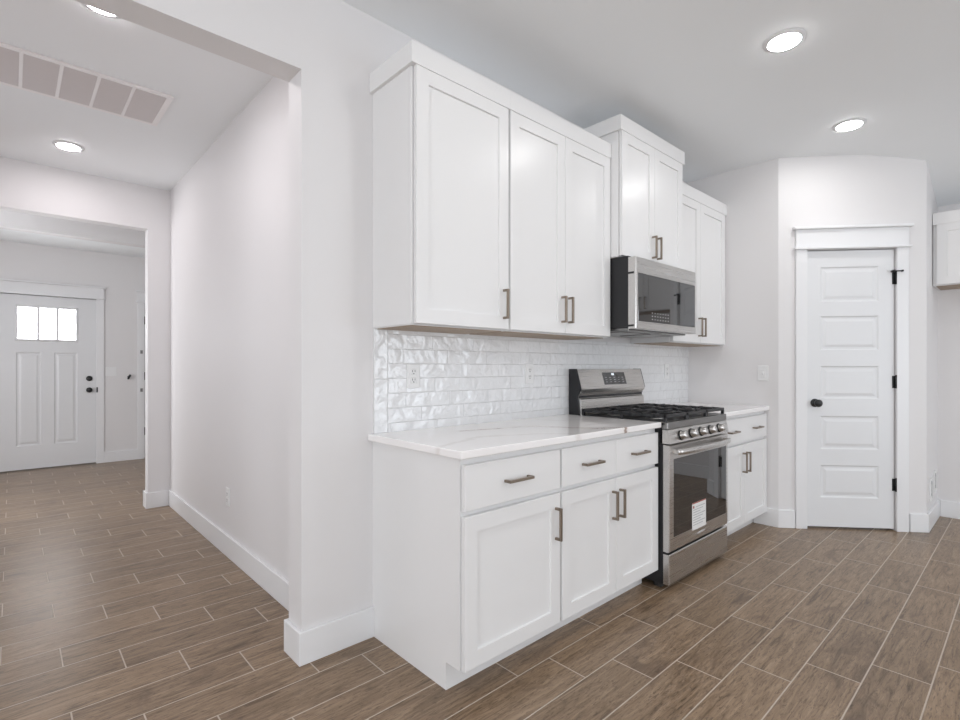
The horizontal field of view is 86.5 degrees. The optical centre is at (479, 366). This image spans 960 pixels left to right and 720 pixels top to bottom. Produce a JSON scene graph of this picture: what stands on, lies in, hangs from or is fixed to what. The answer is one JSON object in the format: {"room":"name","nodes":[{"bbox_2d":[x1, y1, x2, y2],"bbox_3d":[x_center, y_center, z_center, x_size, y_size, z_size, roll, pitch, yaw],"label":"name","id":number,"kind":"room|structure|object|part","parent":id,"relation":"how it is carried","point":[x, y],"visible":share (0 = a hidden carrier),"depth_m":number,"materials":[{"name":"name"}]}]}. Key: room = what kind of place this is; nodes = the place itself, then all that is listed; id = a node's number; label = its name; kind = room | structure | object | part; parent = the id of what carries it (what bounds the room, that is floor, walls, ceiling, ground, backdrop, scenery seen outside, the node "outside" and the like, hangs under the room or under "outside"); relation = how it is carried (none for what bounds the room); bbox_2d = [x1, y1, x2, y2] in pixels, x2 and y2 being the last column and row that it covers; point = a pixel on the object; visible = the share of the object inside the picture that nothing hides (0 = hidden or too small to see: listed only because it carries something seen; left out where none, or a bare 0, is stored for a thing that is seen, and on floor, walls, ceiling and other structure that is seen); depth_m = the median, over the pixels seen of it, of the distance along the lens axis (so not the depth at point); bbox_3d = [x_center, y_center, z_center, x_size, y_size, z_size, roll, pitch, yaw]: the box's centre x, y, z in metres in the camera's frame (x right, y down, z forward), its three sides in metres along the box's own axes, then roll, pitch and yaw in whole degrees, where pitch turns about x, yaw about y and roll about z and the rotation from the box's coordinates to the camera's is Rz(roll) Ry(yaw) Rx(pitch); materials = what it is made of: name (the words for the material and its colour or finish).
{"room":"kitchen","nodes":[
{"label":"kitchen","id":0,"kind":"room"},
{"bbox_2d":[0,240,144,451],"bbox_3d":[-5.023,-0.184,6.367,4.200,2.800,0.150,0,0,-43],"label":"wall","id":1,"kind":"structure","parent":0,"point":[121,275],"depth_m":6.54,"materials":[{"name":"paint"}]},
{"bbox_2d":[0,293,97,471],"bbox_3d":[-5.172,0.180,6.132,0.936,2.048,0.109,0,0,-43],"label":"door","id":2,"kind":"structure","parent":1,"relation":"in","point":[48,389],"depth_m":6.12,"materials":[{"name":"paint"}]},
{"bbox_3d":[-5.332,-0.517,6.014,0.168,0.373,0.007,0,0,-43],"label":"glass pane","id":3,"kind":"part","parent":2,"relation":"part of","materials":[{"name":"white glass"}]},
{"bbox_3d":[-5.195,-0.517,6.139,0.148,0.373,0.007,0,0,-43],"label":"glass pane","id":4,"kind":"part","parent":2,"relation":"part of","materials":[{"name":"white glass"}]},
{"bbox_3d":[-5.062,-0.517,6.262,0.160,0.373,0.007,0,0,-43],"label":"glass pane","id":5,"kind":"part","parent":2,"relation":"part of","materials":[{"name":"white glass"}]},
{"bbox_2d":[0,278,105,463],"bbox_3d":[-5.195,0.103,6.146,1.118,2.225,0.144,0,0,-43],"label":"trim","id":6,"kind":"structure","parent":1,"relation":"attached to","point":[14,286],"depth_m":6.42,"materials":[{"name":"paint"}]},
{"bbox_2d":[105,367,115,375],"bbox_3d":[-4.722,0.059,6.533,0.118,0.116,0.013,0,0,-43],"label":"light switch","id":7,"kind":"object","parent":1,"relation":"attached to","point":[109,371],"visible":1,"depth_m":6.53,"materials":[{"name":"white plastic"}]},
{"bbox_2d":[104,449,137,462],"bbox_3d":[-4.641,1.148,6.605,0.359,0.135,0.016,0,0,-43],"label":"baseboard","id":8,"kind":"structure","parent":1,"relation":"attached to","point":[122,455],"depth_m":6.60,"materials":[{"name":"paint"}]},
{"bbox_2d":[136,290,144,458],"bbox_3d":[-4.191,0.103,7.067,0.970,2.225,0.144,0,0,-43],"label":"trim","id":9,"kind":"structure","parent":1,"relation":"attached to","point":[141,293],"depth_m":6.74,"materials":[{"name":"paint"}]},
{"bbox_2d":[140,303,144,456],"bbox_3d":[-4.197,0.180,7.039,0.829,2.048,0.072,0,0,-43],"label":"door","id":10,"kind":"structure","parent":1,"relation":"in","point":[141,351],"depth_m":6.79,"materials":[{"name":"paint"}]},
{"bbox_2d":[0,229,144,257],"bbox_3d":[-4.107,-1.509,5.369,4.200,0.120,3.000,0,0,-43],"label":"ceiling","id":11,"kind":"structure","parent":0,"point":[5,235],"depth_m":6.00,"materials":[{"name":"paint"}]},
{"bbox_2d":[0,210,144,247],"bbox_3d":[-3.862,-1.371,5.132,3.960,0.197,0.120,0,0,-43],"label":"beam","id":12,"kind":"structure","parent":11,"relation":"attached to","point":[9,220],"depth_m":4.95,"materials":[{"name":"paint"}]},
{"bbox_2d":[0,156,169,492],"bbox_3d":[-3.083,-0.234,4.253,4.200,2.900,0.115,0,0,-43],"label":"wall","id":13,"kind":"structure","parent":0,"point":[25,187],"depth_m":4.38,"materials":[{"name":"paint"}]},
{"bbox_2d":[143,490,167,508],"bbox_3d":[-2.293,1.148,4.978,1.657,0.135,0.147,0,0,-43],"label":"baseboard","id":14,"kind":"structure","parent":13,"relation":"attached to","point":[159,498],"depth_m":4.42,"materials":[{"name":"paint"}]},
{"bbox_2d":[0,0,272,190],"bbox_3d":[-2.380,-1.611,2.821,2.100,0.120,3.090,0,0,-43],"label":"ceiling","id":15,"kind":"structure","parent":0,"point":[209,90],"depth_m":2.96,"materials":[{"name":"paint"}]},
{"bbox_2d":[52,140,84,151],"bbox_3d":[-2.887,-1.545,3.584,0.178,0.013,0.178,0,0,-43],"label":"recessed light","id":16,"kind":"object","parent":15,"relation":"in","point":[66,145],"visible":1,"depth_m":3.56,"materials":[{"name":"paint"}]},
{"bbox_2d":[56,143,80,150],"bbox_3d":[-2.887,-1.540,3.584,0.133,0.005,0.133,0,0,-11],"label":"diffuser","id":17,"kind":"object","parent":16,"relation":"attached to","point":[67,146],"depth_m":3.57,"materials":[{"name":"white plastic"}]},
{"bbox_2d":[0,42,173,125],"bbox_3d":[-2.277,-1.545,2.764,0.990,0.012,0.472,0,0,-43],"label":"ceiling vent","id":18,"kind":"object","parent":15,"relation":"in","point":[20,68],"visible":1,"depth_m":2.81,"materials":[{"name":"metal"}]},
{"bbox_2d":[83,4,118,17],"bbox_3d":[-1.604,-1.545,2.176,0.186,0.013,0.186,0,0,-43],"label":"recessed light","id":19,"kind":"object","parent":15,"relation":"in","point":[87,6],"visible":0.28,"depth_m":2.22,"materials":[{"name":"paint"}]},
{"bbox_2d":[89,6,113,15],"bbox_3d":[-1.604,-1.540,2.176,0.141,0.005,0.141,0,0,-2],"label":"diffuser","id":20,"kind":"object","parent":19,"relation":"attached to","point":[91,8],"depth_m":2.22,"materials":[{"name":"white plastic"}]},
{"bbox_2d":[170,76,288,580],"bbox_3d":[-1.671,-0.259,3.437,0.123,2.950,2.998,0,0,-43],"label":"wall","id":21,"kind":"structure","parent":0,"point":[229,213],"depth_m":3.15,"materials":[{"name":"paint"}]},
{"bbox_2d":[226,487,229,506],"bbox_3d":[-1.627,0.839,3.291,0.008,0.116,0.072,0,0,-43],"label":"wall outlet","id":22,"kind":"object","parent":21,"relation":"attached to","point":[227,489],"visible":1,"depth_m":3.28,"materials":[{"name":"white plastic"}]},
{"bbox_2d":[168,490,288,610],"bbox_3d":[-1.722,1.148,3.390,0.016,0.135,2.998,0,0,-43],"label":"baseboard","id":23,"kind":"structure","parent":21,"relation":"attached to","point":[273,583],"depth_m":3.13,"materials":[{"name":"paint"}]},
{"bbox_2d":[75,0,687,630],"bbox_3d":[-0.977,-0.259,1.944,9.181,2.950,0.139,0,0,-43],"label":"wall","id":24,"kind":"structure","parent":0,"point":[327,51],"depth_m":2.21,"materials":[{"name":"paint"}]},
{"bbox_2d":[284,606,373,666],"bbox_3d":[-0.658,1.148,2.243,0.346,0.135,0.162,0,0,-43],"label":"baseboard","id":25,"kind":"structure","parent":24,"relation":"attached to","point":[304,647],"depth_m":2.16,"materials":[{"name":"paint"}]},
{"bbox_2d":[407,364,419,387],"bbox_3d":[-0.319,0.044,2.448,0.072,0.116,0.008,0,0,-43],"label":"wall outlet","id":26,"kind":"object","parent":24,"relation":"attached to","point":[413,370],"visible":1,"depth_m":2.44,"materials":[{"name":"white plastic"}]},
{"bbox_2d":[411,369,416,374],"bbox_3d":[-0.318,0.024,2.446,0.033,0.029,0.004,0,0,-43],"label":"socket","id":27,"kind":"object","parent":26,"relation":"attached to","point":[413,371],"depth_m":2.45,"materials":[{"name":"grey plastic"}]},
{"bbox_2d":[411,377,416,382],"bbox_3d":[-0.318,0.064,2.446,0.033,0.029,0.004,0,0,-43],"label":"socket","id":28,"kind":"object","parent":26,"relation":"attached to","point":[413,379],"depth_m":2.45,"materials":[{"name":"grey plastic"}]},
{"bbox_2d":[369,40,510,333],"bbox_3d":[-0.166,-0.744,2.360,0.570,1.148,0.362,0,0,-43],"label":"upper cabinet","id":29,"kind":"object","parent":24,"relation":"attached to","point":[441,127],"visible":1,"depth_m":2.22,"materials":[{"name":"paint"}]},
{"bbox_3d":[-0.067,-0.706,2.265,0.536,1.053,0.020,0,0,-43],"label":"door","id":30,"kind":"part","parent":29,"relation":"part of","materials":[{"name":"paint"}]},
{"bbox_3d":[0.124,-0.296,2.404,0.011,0.140,0.034,0,0,-43],"label":"handle","id":31,"kind":"part","parent":29,"relation":"part of","materials":[{"name":"brown metal"}]},
{"bbox_2d":[525,364,533,383],"bbox_3d":[0.292,0.040,3.009,0.072,0.116,0.008,0,0,-43],"label":"wall outlet","id":32,"kind":"object","parent":24,"relation":"attached to","point":[529,368],"visible":1,"depth_m":3.00,"materials":[{"name":"white plastic"}]},
{"bbox_2d":[469,92,610,339],"bbox_3d":[0.360,-0.744,2.842,0.856,1.148,0.362,0,0,-43],"label":"upper cabinet","id":33,"kind":"object","parent":24,"relation":"attached to","point":[559,171],"visible":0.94,"depth_m":2.70,"materials":[{"name":"paint"}]},
{"bbox_3d":[0.295,-0.706,2.597,0.418,1.053,0.020,0,0,-43],"label":"door","id":34,"kind":"part","parent":33,"relation":"part of","materials":[{"name":"paint"}]},
{"bbox_3d":[0.447,-0.304,2.700,0.011,0.140,0.034,0,0,-43],"label":"handle","id":35,"kind":"part","parent":33,"relation":"part of","materials":[{"name":"brown metal"}]},
{"bbox_3d":[0.490,-0.304,2.740,0.011,0.140,0.034,0,0,-43],"label":"handle","id":36,"kind":"part","parent":33,"relation":"part of","materials":[{"name":"brown metal"}]},
{"bbox_3d":[0.608,-0.706,2.884,0.425,1.053,0.020,0,0,-43],"label":"door","id":37,"kind":"part","parent":33,"relation":"part of","materials":[{"name":"paint"}]},
{"bbox_2d":[583,114,684,268],"bbox_3d":[0.981,-1.055,3.364,0.794,0.824,0.435,0,0,-43],"label":"upper cabinet","id":38,"kind":"object","parent":24,"relation":"attached to","point":[646,170],"visible":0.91,"depth_m":3.15,"materials":[{"name":"paint"}]},
{"bbox_3d":[0.960,-1.017,3.108,0.373,0.729,0.020,0,0,-43],"label":"door","id":39,"kind":"part","parent":38,"relation":"part of","materials":[{"name":"paint"}]},
{"bbox_2d":[610,256,694,337],"bbox_3d":[1.003,-0.425,3.338,0.755,0.435,0.483,0,0,-43],"label":"microwave","id":40,"kind":"object","parent":38,"relation":"attached to","point":[649,298],"visible":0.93,"depth_m":3.04,"materials":[{"name":"silver metal"}]},
{"bbox_3d":[1.094,-0.749,3.195,0.011,0.140,0.034,0,0,-43],"label":"handle","id":41,"kind":"part","parent":38,"relation":"part of","materials":[{"name":"brown metal"}]},
{"bbox_3d":[1.139,-0.749,3.236,0.011,0.140,0.034,0,0,-43],"label":"handle","id":42,"kind":"part","parent":38,"relation":"part of","materials":[{"name":"brown metal"}]},
{"bbox_3d":[1.237,-1.017,3.363,0.374,0.729,0.020,0,0,-43],"label":"door","id":43,"kind":"part","parent":38,"relation":"part of","materials":[{"name":"paint"}]},
{"bbox_2d":[664,364,668,378],"bbox_3d":[1.511,0.036,4.128,0.072,0.116,0.008,0,0,-43],"label":"wall outlet","id":44,"kind":"object","parent":24,"relation":"attached to","point":[666,366],"visible":1,"depth_m":4.12,"materials":[{"name":"white plastic"}]},
{"bbox_2d":[631,182,726,346],"bbox_3d":[1.571,-0.742,3.955,0.905,1.144,0.362,0,0,-43],"label":"upper cabinet","id":45,"kind":"object","parent":24,"relation":"attached to","point":[704,215],"visible":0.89,"depth_m":3.88,"materials":[{"name":"paint"}]},
{"bbox_3d":[1.490,-0.704,3.694,0.420,1.049,0.020,0,0,-43],"label":"door","id":46,"kind":"part","parent":45,"relation":"part of","materials":[{"name":"paint"}]},
{"bbox_3d":[1.642,-0.296,3.797,0.011,0.140,0.034,0,0,-43],"label":"handle","id":47,"kind":"part","parent":45,"relation":"part of","materials":[{"name":"brown metal"}]},
{"bbox_3d":[1.686,-0.296,3.837,0.011,0.140,0.034,0,0,-43],"label":"handle","id":48,"kind":"part","parent":45,"relation":"part of","materials":[{"name":"brown metal"}]},
{"bbox_3d":[1.813,-0.704,3.990,0.451,1.049,0.020,0,0,-43],"label":"door","id":49,"kind":"part","parent":45,"relation":"part of","materials":[{"name":"paint"}]},
{"bbox_2d":[0,457,959,719],"bbox_3d":[-0.921,1.266,2.253,9.680,0.100,12.100,0,0,-43],"label":"floor","id":50,"kind":"structure","parent":0,"point":[113,607],"depth_m":2.28,"materials":[{"name":"brown tile"}]},
{"bbox_2d":[372,441,562,689],"bbox_3d":[-0.055,0.774,2.255,0.560,0.884,0.667,0,0,-43],"label":"base cabinet","id":51,"kind":"object","parent":50,"relation":"on","point":[466,552],"visible":0.98,"depth_m":2.03,"materials":[{"name":"paint"}]},
{"bbox_3d":[0.140,0.443,2.041,0.547,0.169,0.020,0,0,-43],"label":"drawer","id":52,"kind":"part","parent":51,"relation":"part of","materials":[{"name":"paint"}]},
{"bbox_3d":[0.140,0.829,2.041,0.547,0.563,0.020,0,0,-43],"label":"door","id":53,"kind":"part","parent":51,"relation":"part of","materials":[{"name":"paint"}]},
{"bbox_3d":[0.157,0.444,2.021,0.140,0.011,0.034,0,0,-43],"label":"handle","id":54,"kind":"part","parent":51,"relation":"part of","materials":[{"name":"brown metal"}]},
{"bbox_3d":[0.337,0.674,2.186,0.011,0.140,0.034,0,0,-43],"label":"handle","id":55,"kind":"part","parent":51,"relation":"part of","materials":[{"name":"brown metal"}]},
{"bbox_2d":[543,429,657,636],"bbox_3d":[0.464,0.774,2.732,0.848,0.884,0.667,0,0,-43],"label":"base cabinet","id":56,"kind":"object","parent":50,"relation":"on","point":[608,490],"visible":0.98,"depth_m":2.47,"materials":[{"name":"paint"}]},
{"bbox_2d":[368,414,660,459],"bbox_3d":[0.243,0.317,2.542,1.438,0.030,0.648,0,0,-43],"label":"countertop","id":57,"kind":"structure","parent":56,"relation":"on","point":[466,441],"depth_m":2.28,"materials":[{"name":"white stone"}]},
{"bbox_3d":[0.508,0.443,2.379,0.420,0.169,0.020,0,0,-43],"label":"drawer","id":58,"kind":"part","parent":56,"relation":"part of","materials":[{"name":"paint"}]},
{"bbox_3d":[0.508,0.829,2.379,0.420,0.563,0.020,0,0,-43],"label":"door","id":59,"kind":"part","parent":56,"relation":"part of","materials":[{"name":"paint"}]},
{"bbox_3d":[0.526,0.444,2.359,0.140,0.011,0.034,0,0,-43],"label":"handle","id":60,"kind":"part","parent":56,"relation":"part of","materials":[{"name":"brown metal"}]},
{"bbox_3d":[0.659,0.674,2.481,0.011,0.140,0.034,0,0,-43],"label":"handle","id":61,"kind":"part","parent":56,"relation":"part of","materials":[{"name":"brown metal"}]},
{"bbox_3d":[0.706,0.674,2.524,0.011,0.140,0.034,0,0,-43],"label":"handle","id":62,"kind":"part","parent":56,"relation":"part of","materials":[{"name":"brown metal"}]},
{"bbox_3d":[0.817,0.829,2.662,0.412,0.563,0.020,0,0,-43],"label":"door","id":63,"kind":"part","parent":56,"relation":"part of","materials":[{"name":"paint"}]},
{"bbox_3d":[0.817,0.443,2.662,0.412,0.169,0.020,0,0,-43],"label":"drawer","id":64,"kind":"part","parent":56,"relation":"part of","materials":[{"name":"paint"}]},
{"bbox_3d":[0.835,0.444,2.642,0.140,0.011,0.034,0,0,-43],"label":"handle","id":65,"kind":"part","parent":56,"relation":"part of","materials":[{"name":"brown metal"}]},
{"bbox_2d":[569,369,730,586],"bbox_3d":[1.103,0.614,3.249,0.776,1.203,0.737,0,0,-43],"label":"gas range","id":66,"kind":"object","parent":50,"relation":"on","point":[692,443],"visible":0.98,"depth_m":3.03,"materials":[{"name":"silver metal"}]},
{"bbox_2d":[585,413,725,429],"bbox_3d":[1.107,0.322,3.244,0.776,0.041,0.582,0,0,-43],"label":"cooktop","id":67,"kind":"object","parent":66,"relation":"in","point":[695,421],"depth_m":3.02,"materials":[{"name":"silver metal"}]},
{"bbox_3d":[1.133,0.382,2.842,0.056,0.055,0.046,0,0,-43],"label":"knob","id":68,"kind":"part","parent":66,"relation":"part of","materials":[{"name":"silver metal"}]},
{"bbox_3d":[1.227,0.382,2.928,0.056,0.055,0.046,0,0,-43],"label":"knob","id":69,"kind":"part","parent":66,"relation":"part of","materials":[{"name":"silver metal"}]},
{"bbox_3d":[1.296,1.104,3.038,0.772,0.164,0.034,0,0,-43],"label":"storage drawer","id":70,"kind":"part","parent":66,"relation":"part of","materials":[{"name":"silver metal"}]},
{"bbox_3d":[1.297,0.718,3.037,0.772,0.581,0.036,0,0,-43],"label":"oven door","id":71,"kind":"part","parent":66,"relation":"part of","materials":[{"name":"silver metal"}]},
{"bbox_3d":[1.294,0.381,3.040,0.776,0.075,0.056,0,0,-43],"label":"control panel","id":72,"kind":"part","parent":66,"relation":"part of","materials":[{"name":"silver metal"}]},
{"bbox_3d":[1.330,0.464,3.001,0.701,0.030,0.064,0,0,-43],"label":"handle","id":73,"kind":"part","parent":66,"relation":"part of","materials":[{"name":"silver metal"}]},
{"bbox_3d":[1.320,0.382,3.013,0.056,0.055,0.046,0,0,-43],"label":"knob","id":74,"kind":"part","parent":66,"relation":"part of","materials":[{"name":"silver metal"}]},
{"bbox_3d":[1.412,0.382,3.098,0.056,0.055,0.046,0,0,-43],"label":"knob","id":75,"kind":"part","parent":66,"relation":"part of","materials":[{"name":"silver metal"}]},
{"bbox_3d":[1.506,0.382,3.184,0.056,0.055,0.046,0,0,-43],"label":"knob","id":76,"kind":"part","parent":66,"relation":"part of","materials":[{"name":"silver metal"}]},
{"bbox_2d":[725,411,766,535],"bbox_3d":[1.682,0.774,3.849,0.884,0.884,0.667,0,0,-43],"label":"base cabinet","id":77,"kind":"object","parent":50,"relation":"on","point":[747,448],"visible":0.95,"depth_m":3.63,"materials":[{"name":"paint"}]},
{"bbox_2d":[670,402,768,416],"bbox_3d":[1.675,0.317,3.856,0.886,0.030,0.648,0,0,-43],"label":"countertop","id":78,"kind":"structure","parent":77,"relation":"on","point":[729,409],"depth_m":3.80,"materials":[{"name":"white stone"}]},
{"bbox_3d":[1.712,0.829,3.484,0.421,0.563,0.020,0,0,-43],"label":"door","id":79,"kind":"part","parent":77,"relation":"part of","materials":[{"name":"paint"}]},
{"bbox_3d":[1.862,0.674,3.585,0.011,0.140,0.034,0,0,-43],"label":"handle","id":80,"kind":"part","parent":77,"relation":"part of","materials":[{"name":"brown metal"}]},
{"bbox_3d":[1.874,0.443,3.633,0.862,0.169,0.020,0,0,-43],"label":"drawer","id":81,"kind":"part","parent":77,"relation":"part of","materials":[{"name":"paint"}]},
{"bbox_3d":[1.910,0.674,3.629,0.011,0.140,0.034,0,0,-43],"label":"handle","id":82,"kind":"part","parent":77,"relation":"part of","materials":[{"name":"brown metal"}]},
{"bbox_3d":[2.031,0.829,3.776,0.438,0.563,0.020,0,0,-43],"label":"door","id":83,"kind":"part","parent":77,"relation":"part of","materials":[{"name":"paint"}]},
{"bbox_2d":[341,0,959,182],"bbox_3d":[0.764,-1.634,-0.435,8.530,0.100,5.860,0,0,-43],"label":"ceiling","id":84,"kind":"structure","parent":0,"point":[697,75],"depth_m":2.64,"materials":[{"name":"paint"}]},
{"bbox_2d":[762,28,806,52],"bbox_3d":[1.477,-1.578,2.479,0.186,0.013,0.186,0,0,-43],"label":"recessed light","id":85,"kind":"object","parent":84,"relation":"in","point":[787,39],"visible":1,"depth_m":2.46,"materials":[{"name":"paint"}]},
{"bbox_2d":[768,33,800,50],"bbox_3d":[1.477,-1.573,2.479,0.141,0.005,0.141,0,0,7],"label":"diffuser","id":86,"kind":"object","parent":85,"relation":"attached to","point":[779,41],"depth_m":2.47,"materials":[{"name":"white plastic"}]},
{"bbox_2d":[832,118,866,131],"bbox_3d":[2.414,-1.578,3.339,0.186,0.013,0.186,0,0,-43],"label":"recessed light","id":87,"kind":"object","parent":84,"relation":"in","point":[849,124],"visible":1,"depth_m":3.32,"materials":[{"name":"paint"}]},
{"bbox_2d":[836,121,862,130],"bbox_3d":[2.414,-1.573,3.339,0.141,0.005,0.141,0,0,-2],"label":"diffuser","id":88,"kind":"object","parent":87,"relation":"attached to","point":[843,125],"depth_m":3.33,"materials":[{"name":"white plastic"}]},
{"bbox_2d":[687,158,777,508],"bbox_3d":[2.060,-0.259,4.167,0.100,2.950,0.710,0,0,-43],"label":"wall","id":89,"kind":"structure","parent":0,"point":[728,373],"depth_m":4.02,"materials":[{"name":"paint"}]},
{"bbox_2d":[758,366,767,380],"bbox_3d":[2.186,0.049,3.946,0.013,0.118,0.075,0,0,-43],"label":"light switch","id":90,"kind":"object","parent":89,"relation":"attached to","point":[762,370],"visible":1,"depth_m":3.94,"materials":[{"name":"white plastic"}]},
{"bbox_2d":[753,508,778,527],"bbox_3d":[2.201,1.148,3.928,0.016,0.135,0.179,0,0,-43],"label":"baseboard","id":91,"kind":"structure","parent":89,"relation":"attached to","point":[771,517],"depth_m":3.90,"materials":[{"name":"paint"}]},
{"bbox_2d":[778,155,926,531],"bbox_3d":[2.781,-0.259,3.870,1.030,2.950,0.110,0,0,6],"label":"wall","id":92,"kind":"structure","parent":0,"point":[839,189],"depth_m":3.81,"materials":[{"name":"paint"}]},
{"bbox_2d":[792,223,913,531],"bbox_3d":[2.772,0.082,3.844,0.822,2.267,0.144,0,0,6],"label":"trim","id":93,"kind":"structure","parent":92,"relation":"attached to","point":[863,236],"depth_m":3.78,"materials":[{"name":"paint"}]},
{"bbox_2d":[779,510,927,532],"bbox_3d":[2.776,1.148,3.807,1.044,0.135,0.016,0,0,6],"label":"baseboard","id":94,"kind":"structure","parent":92,"relation":"attached to","point":[917,522],"depth_m":3.76,"materials":[{"name":"paint"}]},
{"bbox_2d":[807,249,903,528],"bbox_3d":[2.786,0.164,3.805,0.656,2.075,0.104,0,0,6],"label":"door","id":95,"kind":"structure","parent":92,"relation":"in","point":[851,380],"depth_m":3.83,"materials":[{"name":"paint"}]},
{"bbox_3d":[2.521,0.271,3.817,0.062,0.062,0.069,0,0,6],"label":"knob","id":96,"kind":"part","parent":95,"relation":"part of","materials":[{"name":"black metal"}]},
{"bbox_2d":[833,123,959,206],"bbox_3d":[4.338,-1.477,2.844,1.170,0.415,5.860,0,0,-43],"label":"ceiling","id":97,"kind":"structure","parent":0,"point":[940,147],"depth_m":3.71,"materials":[{"name":"paint"}]},
{"bbox_2d":[927,165,937,512],"bbox_3d":[3.519,-0.259,4.039,0.721,2.950,0.100,0,0,-43],"label":"wall","id":98,"kind":"structure","parent":0,"point":[932,292],"depth_m":3.93,"materials":[{"name":"paint"}]},
{"bbox_2d":[929,476,933,501],"bbox_3d":[3.446,0.931,3.897,0.130,0.170,0.010,0,0,-43],"label":"utility box","id":99,"kind":"object","parent":98,"relation":"attached to","point":[931,480],"visible":1,"depth_m":3.86,"materials":[{"name":"white plastic"}]},
{"bbox_2d":[927,500,939,532],"bbox_3d":[3.511,1.148,3.953,0.617,0.135,0.016,0,0,-43],"label":"baseboard","id":100,"kind":"structure","parent":98,"relation":"attached to","point":[934,512],"depth_m":3.90,"materials":[{"name":"paint"}]},
{"bbox_2d":[933,469,936,492],"bbox_3d":[3.601,0.901,4.039,0.130,0.170,0.010,0,0,-43],"label":"utility box","id":101,"kind":"object","parent":98,"relation":"attached to","point":[935,470],"visible":0.99,"depth_m":4.02,"materials":[{"name":"white plastic"}]},
{"bbox_2d":[938,203,959,501],"bbox_3d":[5.214,-0.259,2.667,0.120,2.950,4.414,0,0,-43],"label":"wall","id":102,"kind":"structure","parent":0,"point":[948,300],"depth_m":4.13,"materials":[{"name":"paint"}]},
{"bbox_2d":[933,209,959,289],"bbox_3d":[3.926,-0.904,3.708,0.367,0.561,0.930,0,0,-43],"label":"upper cabinet","id":103,"kind":"object","parent":102,"relation":"attached to","point":[946,225],"visible":1,"depth_m":3.89,"materials":[{"name":"paint"}]},
{"bbox_3d":[3.673,-0.865,3.778,0.020,0.466,0.441,0,0,-43],"label":"door","id":104,"kind":"part","parent":103,"relation":"part of","materials":[{"name":"paint"}]},
{"bbox_2d":[940,500,959,518],"bbox_3d":[5.101,1.148,2.688,0.016,0.135,3.998,0,0,-43],"label":"baseboard","id":105,"kind":"structure","parent":102,"relation":"attached to","point":[950,509],"depth_m":4.11,"materials":[{"name":"paint"}]}
]}

